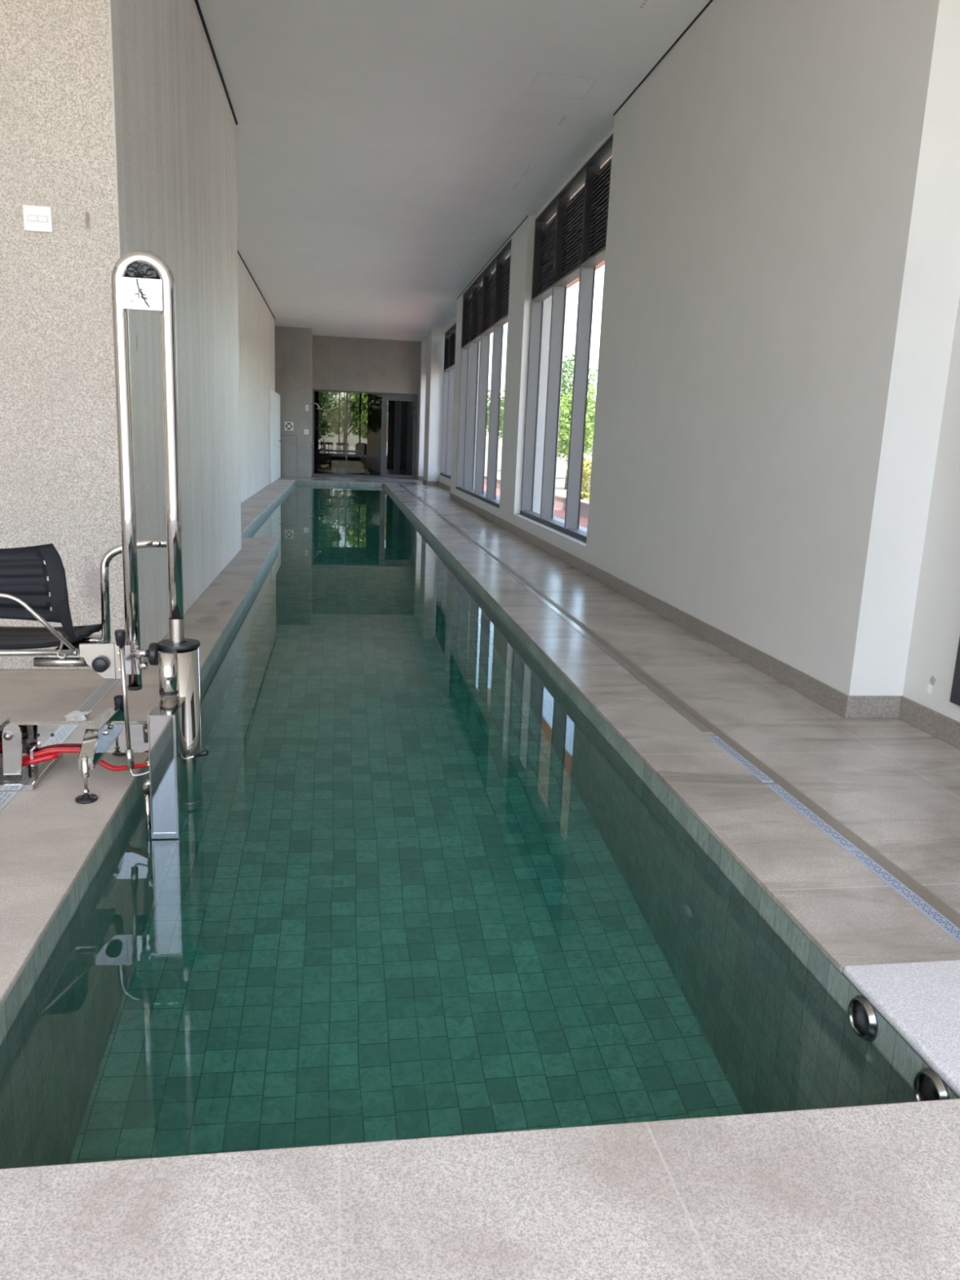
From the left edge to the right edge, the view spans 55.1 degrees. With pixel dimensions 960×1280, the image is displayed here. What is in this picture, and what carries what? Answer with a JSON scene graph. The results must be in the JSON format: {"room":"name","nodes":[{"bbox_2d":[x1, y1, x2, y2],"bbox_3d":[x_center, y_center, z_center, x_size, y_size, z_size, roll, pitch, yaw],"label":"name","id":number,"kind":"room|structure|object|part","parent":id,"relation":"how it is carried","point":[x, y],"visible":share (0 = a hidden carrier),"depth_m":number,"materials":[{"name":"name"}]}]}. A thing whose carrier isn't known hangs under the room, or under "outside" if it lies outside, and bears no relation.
{"room":"indoor swimming pool","nodes":[
{"label":"indoor swimming pool","id":0,"kind":"room"},
{"bbox_2d":[0,0,241,670],"bbox_3d":[-5.551,-2.594,6.455,6.950,4.400,5.390,1,12,-9],"label":"wall","id":1,"kind":"structure","parent":0,"point":[117,118],"depth_m":4.62,"materials":[{"name":"paint"}]},
{"bbox_2d":[22,204,53,232],"bbox_3d":[-2.077,-1.978,4.324,0.127,0.114,0.012,1,12,-9],"label":"switch plate","id":2,"kind":"object","parent":1,"relation":"attached to","point":[36,218],"visible":1,"depth_m":4.32,"materials":[{"name":"white plastic"}]},
{"bbox_2d":[194,0,275,319],"bbox_3d":[-3.551,-6.281,14.279,0.720,0.013,21.490,1,12,-9],"label":"trim","id":3,"kind":"structure","parent":1,"relation":"attached to","point":[196,1],"depth_m":7.85,"materials":[{"name":"grey metal"}]},
{"bbox_2d":[237,253,275,502],"bbox_3d":[-5.006,-4.871,17.161,1.250,4.400,16.100,1,12,-9],"label":"wall","id":4,"kind":"structure","parent":0,"point":[256,331],"depth_m":18.88,"materials":[{"name":"paint"}]},
{"bbox_2d":[269,388,280,483],"bbox_3d":[-5.498,-5.494,24.869,0.105,2.318,3.700,1,12,-9],"label":"door","id":5,"kind":"structure","parent":4,"relation":"in","point":[274,397],"depth_m":24.31,"materials":[{"name":"white paint"}]},
{"bbox_2d":[274,325,312,478],"bbox_3d":[-6.665,-7.211,27.728,3.150,4.400,2.200,1,12,-9],"label":"wall pier","id":6,"kind":"object","parent":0,"point":[293,345],"visible":0.24,"depth_m":26.76,"materials":[{"name":"white paint"}]},
{"bbox_2d":[280,434,297,477],"bbox_3d":[-5.622,-5.420,27.140,0.465,1.215,0.008,1,12,-9],"label":"panel","id":7,"kind":"object","parent":6,"relation":"attached to","point":[288,442],"visible":1,"depth_m":27.13,"materials":[{"name":"grey stone"}]},
{"bbox_2d":[284,422,293,431],"bbox_3d":[-5.592,-6.256,26.950,0.250,0.250,0.026,1,12,-9],"label":"panel","id":8,"kind":"object","parent":6,"relation":"attached to","point":[288,425],"visible":1,"depth_m":26.94,"materials":[{"name":"white plastic"}]},
{"bbox_2d":[303,429,308,434],"bbox_3d":[-5.105,-6.116,27.061,0.130,0.140,0.016,1,12,-9],"label":"socket plate","id":9,"kind":"object","parent":6,"relation":"attached to","point":[305,431],"visible":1,"depth_m":27.05,"materials":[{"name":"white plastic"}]},
{"bbox_2d":[312,335,420,479],"bbox_3d":[-3.296,-7.381,29.187,3.950,4.400,0.300,1,12,-9],"label":"wall","id":10,"kind":"structure","parent":0,"point":[339,363],"depth_m":28.73,"materials":[{"name":"grey paint"}]},
{"bbox_2d":[312,389,417,479],"bbox_3d":[-3.648,-6.507,29.216,3.280,2.650,0.155,1,12,-9],"label":"door","id":11,"kind":"structure","parent":10,"relation":"in","point":[349,429],"depth_m":29.17,"materials":[{"name":"grey"}]},
{"bbox_3d":[-4.733,-6.527,29.069,0.990,2.540,0.010,1,12,-9],"label":"pane","id":12,"kind":"part","parent":11,"relation":"part of","materials":[{"name":"clear glass"}]},
{"bbox_3d":[-3.673,-6.517,29.233,1.065,2.540,0.010,1,12,-9],"label":"pane","id":13,"kind":"part","parent":11,"relation":"part of","materials":[{"name":"clear glass"}]},
{"bbox_3d":[-2.990,-6.569,29.255,0.040,0.570,0.065,1,12,-9],"label":"pull handle","id":14,"kind":"part","parent":11,"relation":"part of","materials":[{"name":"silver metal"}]},
{"bbox_3d":[-2.566,-6.442,29.413,0.980,2.510,0.060,1,12,-9],"label":"frame","id":15,"kind":"part","parent":11,"relation":"part of","materials":[{"name":"grey metal"}]},
{"bbox_2d":[386,400,407,469],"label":"door","id":16,"kind":"structure","parent":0,"point":[391,404],"depth_m":37.99,"materials":[{"name":"black"}]},
{"bbox_2d":[393,400,401,474],"bbox_3d":[-2.725,-6.892,30.476,0.220,2.850,0.072,1,12,-9],"label":"curtain","id":17,"kind":"object","parent":16,"relation":"hanging from","point":[397,415],"visible":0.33,"depth_m":30.51,"materials":[{"name":"grey fabric"}]},
{"bbox_2d":[405,401,413,475],"bbox_3d":[-2.310,-6.888,30.540,0.220,2.850,0.072,1,12,-9],"label":"curtain","id":18,"kind":"object","parent":16,"relation":"hanging from","point":[410,404],"visible":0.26,"depth_m":30.57,"materials":[{"name":"grey fabric"}]},
{"bbox_2d":[197,0,710,341],"bbox_3d":[-4.266,-6.087,12.604,11.300,0.250,32.600,1,12,-9],"label":"ceiling","id":19,"kind":"structure","parent":0,"point":[375,140],"depth_m":9.10,"materials":[{"name":"paint"}]},
{"bbox_2d":[511,181,519,190],"bbox_3d":[0.426,-5.404,10.958,0.035,0.005,0.350,1,12,-9],"label":"ceiling vent","id":20,"kind":"object","parent":19,"relation":"in","point":[517,183],"visible":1,"depth_m":10.94,"materials":[{"name":"paint"}]},
{"bbox_2d":[520,165,534,180],"bbox_3d":[0.537,-5.289,10.441,0.060,0.004,0.570,1,12,-9],"label":"access hatch","id":21,"kind":"object","parent":19,"relation":"attached to","point":[530,169],"visible":1,"depth_m":10.43,"materials":[{"name":"paint"}]},
{"bbox_2d":[556,114,567,125],"bbox_3d":[0.772,-4.901,8.684,0.035,0.005,0.300,1,12,-9],"label":"ceiling vent","id":22,"kind":"object","parent":19,"relation":"in","point":[564,116],"visible":1,"depth_m":8.67,"materials":[{"name":"metal"}]},
{"bbox_2d":[527,72,597,99],"bbox_3d":[0.695,-4.729,7.866,0.501,0.004,0.478,1,12,-9],"label":"access hatch","id":23,"kind":"object","parent":19,"relation":"attached to","point":[544,84],"visible":1,"depth_m":7.85,"materials":[{"name":"paint"}]},
{"bbox_2d":[638,0,648,8],"bbox_3d":[1.149,-4.354,6.211,0.035,0.005,0.420,1,12,-9],"label":"ceiling vent","id":24,"kind":"object","parent":19,"relation":"in","point":[644,2],"visible":1,"depth_m":6.35,"materials":[{"name":"metal"}]},
{"bbox_2d":[0,469,959,1279],"bbox_3d":[-4.951,-2.445,16.826,11.300,0.205,47.000,1,12,-9],"label":"floor","id":25,"kind":"structure","parent":0,"point":[863,1192],"depth_m":1.72,"materials":[{"name":"stone"}]},
{"bbox_2d":[0,791,17,812],"bbox_3d":[-1.417,0.839,1.782,0.067,0.011,2.900,1,12,-9],"label":"drain grate","id":26,"kind":"object","parent":25,"relation":"on","point":[6,797],"visible":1,"depth_m":3.13,"materials":[{"name":"grey metal"}]},
{"bbox_2d":[0,679,119,791],"bbox_3d":[-1.755,0.349,3.998,0.067,0.011,1.670,1,12,-9],"label":"drain grate","id":27,"kind":"object","parent":25,"relation":"on","point":[105,687],"visible":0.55,"depth_m":4.26,"materials":[{"name":"grey metal"}]},
{"bbox_2d":[64,710,93,721],"bbox_3d":[-1.727,0.370,3.826,0.104,0.021,0.500,1,12,-9],"label":"protective film","id":28,"kind":"object","parent":27,"relation":"on","point":[75,715],"visible":0.26,"depth_m":4.00,"materials":[{"name":"white plastic"}]},
{"bbox_2d":[0,250,208,838],"bbox_3d":[-1.855,-0.308,3.093,1.872,1.971,0.619,1,12,-9],"label":"lift","id":29,"kind":"object","parent":25,"relation":"on","point":[171,735],"visible":0.99,"depth_m":3.20,"materials":[{"name":"silver metal"}]},
{"bbox_3d":[-1.688,0.396,3.258,0.009,0.211,0.140,1,12,-9],"label":"anchor plate","id":30,"kind":"part","parent":29,"relation":"part of","materials":[{"name":"silver metal"}]},
{"bbox_3d":[-1.633,0.400,3.217,0.073,0.225,0.006,1,12,-9],"label":"anchor plate","id":31,"kind":"part","parent":29,"relation":"part of","materials":[{"name":"silver metal"}]},
{"bbox_3d":[-1.612,0.438,3.308,0.022,0.114,0.006,1,12,-9],"label":"plate","id":32,"kind":"part","parent":29,"relation":"part of","materials":[{"name":"silver metal"}]},
{"bbox_3d":[-1.750,-0.198,3.252,0.560,0.288,0.110,1,12,-9],"label":"backrest","id":33,"kind":"part","parent":29,"relation":"part of","materials":[{"name":"black plastic"}]},
{"bbox_3d":[-1.685,-0.060,3.096,0.612,0.206,0.019,0,12,-9],"label":"armrest","id":34,"kind":"part","parent":29,"relation":"part of","materials":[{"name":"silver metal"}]},
{"bbox_3d":[-1.722,0.044,3.144,0.657,0.033,0.025,1,12,-9],"label":"seat rail","id":35,"kind":"part","parent":29,"relation":"part of","materials":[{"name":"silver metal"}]},
{"bbox_3d":[-1.695,-0.014,3.347,0.596,0.053,0.300,1,12,-9],"label":"seat","id":36,"kind":"part","parent":29,"relation":"part of","materials":[{"name":"black plastic"}]},
{"bbox_3d":[-1.317,0.085,3.195,0.054,0.054,0.026,1,12,-9],"label":"plate knob","id":37,"kind":"part","parent":29,"relation":"part of","materials":[{"name":"black plastic"}]},
{"bbox_3d":[-1.375,0.335,3.362,0.050,0.110,0.505,1,12,-9],"label":"cross arm","id":38,"kind":"part","parent":29,"relation":"part of","materials":[{"name":"silver metal"}]},
{"bbox_3d":[-1.317,0.074,3.210,0.147,0.130,0.008,1,12,-9],"label":"carriage plate","id":39,"kind":"part","parent":29,"relation":"part of","materials":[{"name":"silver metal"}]},
{"bbox_3d":[-1.397,0.249,3.570,0.042,0.069,0.041,1,12,-9],"label":"knob","id":40,"kind":"part","parent":29,"relation":"part of","materials":[{"name":"black plastic"}]},
{"bbox_3d":[-1.222,0.203,3.172,0.028,0.410,0.015,1,12,-9],"label":"lever","id":41,"kind":"part","parent":29,"relation":"part of","materials":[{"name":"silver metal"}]},
{"bbox_3d":[-1.267,-0.185,3.411,0.269,0.386,0.030,1,12,-9],"label":"armrest","id":42,"kind":"part","parent":29,"relation":"part of","materials":[{"name":"silver metal"}]},
{"bbox_3d":[-1.097,-1.122,2.986,0.128,0.096,0.004,1,12,-9],"label":"sign plate","id":43,"kind":"part","parent":29,"relation":"part of","materials":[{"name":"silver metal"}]},
{"bbox_2d":[126,262,158,307],"bbox_3d":[-1.096,-1.162,3.001,0.103,0.154,0.058,1,12,-9],"label":"plastic bag","id":44,"kind":"object","parent":29,"relation":"in","point":[138,270],"visible":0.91,"depth_m":2.98,"materials":[{"name":"black plastic"}]},
{"bbox_3d":[-1.146,0.049,3.243,0.030,0.080,0.080,1,12,-9],"label":"clamp knob","id":45,"kind":"part","parent":29,"relation":"part of","materials":[{"name":"black plastic"}]},
{"bbox_3d":[-1.054,0.458,3.065,0.088,0.433,0.003,1,12,-9],"label":"edge trim","id":46,"kind":"part","parent":29,"relation":"part of","materials":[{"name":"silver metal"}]},
{"bbox_3d":[-0.990,0.394,3.109,0.077,0.022,0.021,8,13,23],"label":"release handle","id":47,"kind":"part","parent":29,"relation":"part of","materials":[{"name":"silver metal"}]},
{"bbox_2d":[399,484,528,586],"bbox_3d":[-0.941,-2.453,17.201,0.040,0.011,18.450,1,12,-9],"label":"drain grate","id":48,"kind":"object","parent":25,"relation":"on","point":[515,577],"visible":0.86,"depth_m":11.17,"materials":[{"name":"grey metal"}]},
{"bbox_2d":[0,480,959,1098],"bbox_3d":[-2.133,-0.940,14.015,2.890,1.678,25.600,1,12,-9],"label":"pool edge","id":49,"kind":"object","parent":25,"relation":"attached to","point":[908,1062],"visible":0.14,"depth_m":2.85,"materials":[{"name":"tile"}]},
{"bbox_2d":[0,484,916,1168],"bbox_3d":[-2.126,-1.104,13.980,2.498,1.175,25.208,1,12,-9],"label":"pool water","id":50,"kind":"object","parent":49,"relation":"in","point":[414,890],"visible":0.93,"depth_m":2.59,"materials":[{"name":"green liquid"}]},
{"bbox_2d":[848,995,878,1041],"bbox_3d":[0.920,0.912,2.218,0.019,0.106,0.106,1,12,-9],"label":"outlet","id":51,"kind":"object","parent":49,"relation":"attached to","point":[862,1016],"visible":1,"depth_m":2.21,"materials":[{"name":"silver metal"}]},
{"bbox_2d":[853,1003,867,1034],"bbox_3d":[0.919,0.912,2.218,0.004,0.070,0.070,1,12,-9],"label":"grille","id":52,"kind":"object","parent":51,"relation":"attached to","point":[860,1010],"depth_m":2.22,"materials":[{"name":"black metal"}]},
{"bbox_2d":[913,1067,950,1101],"bbox_3d":[0.959,0.969,1.960,0.019,0.106,0.106,1,12,-9],"label":"outlet","id":53,"kind":"object","parent":49,"relation":"attached to","point":[932,1086],"visible":0.61,"depth_m":1.96,"materials":[{"name":"silver metal"}]},
{"bbox_2d":[920,1076,938,1101],"bbox_3d":[0.959,0.969,1.960,0.004,0.070,0.070,1,12,-9],"label":"grille","id":54,"kind":"object","parent":53,"relation":"attached to","point":[929,1085],"depth_m":1.96,"materials":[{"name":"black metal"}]},
{"bbox_2d":[524,586,711,732],"bbox_3d":[0.728,-0.024,6.225,0.047,0.011,4.180,1,12,-9],"label":"drain grate","id":55,"kind":"object","parent":25,"relation":"on","point":[684,713],"visible":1,"depth_m":5.28,"materials":[{"name":"grey metal"}]},
{"bbox_2d":[400,484,959,928],"bbox_3d":[-0.450,-1.808,14.307,0.050,0.011,24.660,1,12,-9],"label":"floor drain","id":56,"kind":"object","parent":25,"relation":"on","point":[937,904],"depth_m":3.60,"materials":[{"name":"grey metal"}]},
{"bbox_2d":[707,736,773,782],"bbox_3d":[1.085,0.497,3.868,0.047,0.011,0.560,1,12,-9],"label":"drain grate","id":57,"kind":"object","parent":25,"relation":"on","point":[740,759],"visible":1,"depth_m":3.83,"materials":[{"name":"silver metal"}]},
{"bbox_2d":[766,783,857,848],"bbox_3d":[1.173,0.625,3.291,0.047,0.011,0.575,1,12,-9],"label":"drain grate","id":58,"kind":"object","parent":25,"relation":"on","point":[812,817],"visible":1,"depth_m":3.25,"materials":[{"name":"silver metal"}]},
{"bbox_2d":[845,848,959,942],"bbox_3d":[1.263,0.756,2.697,0.047,0.011,0.645,1,12,-9],"label":"drain grate","id":59,"kind":"object","parent":25,"relation":"on","point":[943,922],"visible":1,"depth_m":2.71,"materials":[{"name":"silver metal"}]},
{"bbox_2d":[417,0,959,722],"bbox_3d":[0.764,-3.827,13.559,0.625,4.350,32.600,1,12,-9],"label":"wall","id":60,"kind":"structure","parent":0,"point":[775,455],"depth_m":5.19,"materials":[{"name":"white paint"}]},
{"bbox_2d":[440,323,456,478],"bbox_3d":[-0.574,-5.960,23.056,0.171,3.810,5.362,1,12,-9],"label":"window","id":61,"kind":"structure","parent":60,"relation":"in","point":[450,335],"depth_m":24.66,"materials":[{"name":"grey metal"}]},
{"bbox_3d":[-0.778,-7.717,24.706,0.075,0.865,1.262,1,12,-9],"label":"louvre panel","id":62,"kind":"part","parent":61,"relation":"part of","materials":[{"name":"grey metal"}]},
{"bbox_3d":[-0.497,-7.801,22.661,0.145,0.040,5.350,1,12,-9],"label":"rail","id":63,"kind":"part","parent":61,"relation":"part of","materials":[{"name":"grey metal"}]},
{"bbox_3d":[-0.582,-7.433,23.421,0.075,0.865,1.276,1,12,-9],"label":"louvre panel","id":64,"kind":"part","parent":61,"relation":"part of","materials":[{"name":"grey metal"}]},
{"bbox_2d":[455,238,511,508],"bbox_3d":[0.055,-4.585,16.674,0.171,3.955,5.562,1,12,-9],"label":"window","id":65,"kind":"structure","parent":60,"relation":"in","point":[486,313],"depth_m":16.69,"materials":[{"name":"grey metal"}]},
{"bbox_3d":[-0.159,-6.388,18.390,0.075,0.950,1.312,1,12,-9],"label":"louvre panel","id":66,"kind":"part","parent":65,"relation":"part of","materials":[{"name":"grey metal"}]},
{"bbox_3d":[-0.028,-2.675,17.084,0.167,0.045,5.550,1,12,-9],"label":"rail","id":67,"kind":"part","parent":65,"relation":"part of","materials":[{"name":"grey metal"}]},
{"bbox_3d":[0.044,-6.093,17.057,0.075,0.950,1.326,1,12,-9],"label":"louvre panel","id":68,"kind":"part","parent":65,"relation":"part of","materials":[{"name":"grey metal"}]},
{"bbox_3d":[-0.022,-2.704,17.079,0.145,0.013,5.460,1,12,-9],"label":"sill","id":69,"kind":"part","parent":65,"relation":"part of","materials":[{"name":"grey metal"}]},
{"bbox_3d":[0.135,-6.497,16.263,0.145,0.040,5.550,1,12,-9],"label":"rail","id":70,"kind":"part","parent":65,"relation":"part of","materials":[{"name":"grey metal"}]},
{"bbox_3d":[0.248,-5.797,15.717,0.075,0.950,1.326,1,12,-9],"label":"louvre panel","id":71,"kind":"part","parent":65,"relation":"part of","materials":[{"name":"grey metal"}]},
{"bbox_3d":[0.451,-5.502,14.384,0.075,0.950,1.312,1,12,-9],"label":"louvre panel","id":72,"kind":"part","parent":65,"relation":"part of","materials":[{"name":"grey metal"}]},
{"bbox_2d":[513,514,586,546],"bbox_3d":[0.836,-1.372,11.265,0.137,0.013,3.980,1,12,-9],"label":"window sill","id":73,"kind":"structure","parent":60,"relation":"attached to","point":[544,526],"depth_m":10.82,"materials":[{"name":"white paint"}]},
{"bbox_2d":[520,133,613,542],"bbox_3d":[1.031,-3.299,10.868,0.171,3.940,4.012,1,12,-9],"label":"window","id":74,"kind":"structure","parent":60,"relation":"in","point":[570,246],"depth_m":11.08,"materials":[{"name":"grey metal"}]},
{"bbox_3d":[0.927,-4.952,11.860,0.075,0.915,1.257,1,12,-9],"label":"louvre panel","id":75,"kind":"part","parent":74,"relation":"part of","materials":[{"name":"grey metal"}]},
{"bbox_3d":[0.948,-1.397,11.277,0.167,0.045,4.000,1,12,-9],"label":"rail","id":76,"kind":"part","parent":74,"relation":"part of","materials":[{"name":"grey metal"}]},
{"bbox_3d":[0.954,-1.425,11.271,0.145,0.013,3.910,1,12,-9],"label":"sill","id":77,"kind":"part","parent":74,"relation":"part of","materials":[{"name":"grey metal"}]},
{"bbox_3d":[1.122,-4.669,10.579,0.075,0.915,1.271,1,12,-9],"label":"louvre panel","id":78,"kind":"part","parent":74,"relation":"part of","materials":[{"name":"grey metal"}]},
{"bbox_3d":[1.110,-5.204,10.459,0.145,0.040,4.000,1,12,-9],"label":"rail","id":79,"kind":"part","parent":74,"relation":"part of","materials":[{"name":"grey metal"}]},
{"bbox_3d":[1.317,-4.386,9.299,0.075,0.915,1.257,1,12,-9],"label":"louvre panel","id":80,"kind":"part","parent":74,"relation":"part of","materials":[{"name":"grey metal"}]},
{"bbox_2d":[552,155,611,288],"bbox_3d":[1.962,-5.437,10.926,1.630,0.200,18.850,1,12,-9],"label":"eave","id":81,"kind":"object","parent":60,"relation":"attached to","point":[602,263],"depth_m":15.58,"materials":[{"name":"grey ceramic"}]},
{"bbox_2d":[456,0,713,299],"bbox_3d":[0.734,-5.562,11.762,0.014,0.007,16.820,1,12,-9],"label":"trim","id":82,"kind":"structure","parent":60,"relation":"attached to","point":[710,1],"depth_m":7.43,"materials":[{"name":"grey metal"}]},
{"bbox_2d":[416,475,959,748],"bbox_3d":[0.522,-1.759,13.979,0.338,0.113,32.600,1,12,-9],"label":"baseboard","id":83,"kind":"structure","parent":60,"relation":"attached to","point":[947,729],"depth_m":5.25,"materials":[{"name":"stone"}]},
{"bbox_2d":[949,636,959,706],"bbox_3d":[2.297,-0.586,3.251,0.040,2.090,1.455,1,12,-9],"label":"window","id":84,"kind":"structure","parent":60,"relation":"in","point":[955,691],"depth_m":4.12,"materials":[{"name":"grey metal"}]},
{"label":"outside","id":85,"kind":"structure","parent":0,"visible":0},
{"bbox_2d":[484,452,591,501],"bbox_3d":[-7.422,-8.999,48.651,120.000,0.250,220.000,1,12,-9],"label":"ground","id":86,"kind":"structure","parent":85,"point":[561,464],"depth_m":57.06,"materials":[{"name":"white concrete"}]},
{"bbox_2d":[485,377,504,441],"bbox_3d":[2.023,-12.231,52.570,5.447,5.209,5.254,8,13,25],"label":"tree","id":87,"kind":"object","parent":86,"relation":"on","point":[502,398],"visible":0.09,"depth_m":51.84,"materials":[{"name":"green plant"}]},
{"bbox_2d":[484,484,587,528],"bbox_3d":[-0.570,-5.352,32.381,2.450,0.020,55.000,1,12,-9],"label":"paving","id":88,"kind":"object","parent":86,"relation":"on","point":[560,513],"visible":0.09,"depth_m":21.30,"materials":[{"name":"red brick"}]},
{"bbox_2d":[484,474,589,518],"bbox_3d":[0.747,-5.501,32.548,0.260,0.350,55.000,1,12,-9],"label":"wall","id":89,"kind":"structure","parent":86,"relation":"on","point":[560,500],"depth_m":23.19,"materials":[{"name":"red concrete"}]},
{"bbox_2d":[502,354,597,462],"bbox_3d":[3.520,-10.794,44.550,4.560,5.891,3.950,1,12,-9],"label":"tree","id":90,"kind":"object","parent":86,"relation":"on","point":[564,386],"visible":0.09,"depth_m":43.11,"materials":[{"name":"green plant"}]},
{"bbox_2d":[557,384,595,489],"bbox_3d":[3.462,-7.574,33.984,3.471,4.030,2.364,1,12,-5],"label":"tree","id":91,"kind":"object","parent":86,"relation":"on","point":[565,410],"visible":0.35,"depth_m":33.69,"materials":[{"name":"green plant"}]},
{"bbox_2d":[565,456,591,501],"bbox_3d":[2.997,-4.527,25.948,1.264,1.418,1.002,13,16,40],"label":"shrub","id":92,"kind":"object","parent":86,"relation":"on","point":[585,490],"visible":0.36,"depth_m":25.81,"materials":[{"name":"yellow plant"}]},
{"bbox_2d":[586,392,595,455],"bbox_3d":[5.906,-9.255,39.136,3.410,5.354,3.666,-3,13,-23],"label":"tree","id":93,"kind":"object","parent":86,"relation":"on","point":[592,393],"visible":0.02,"depth_m":39.20,"materials":[{"name":"green plant"}]}
]}

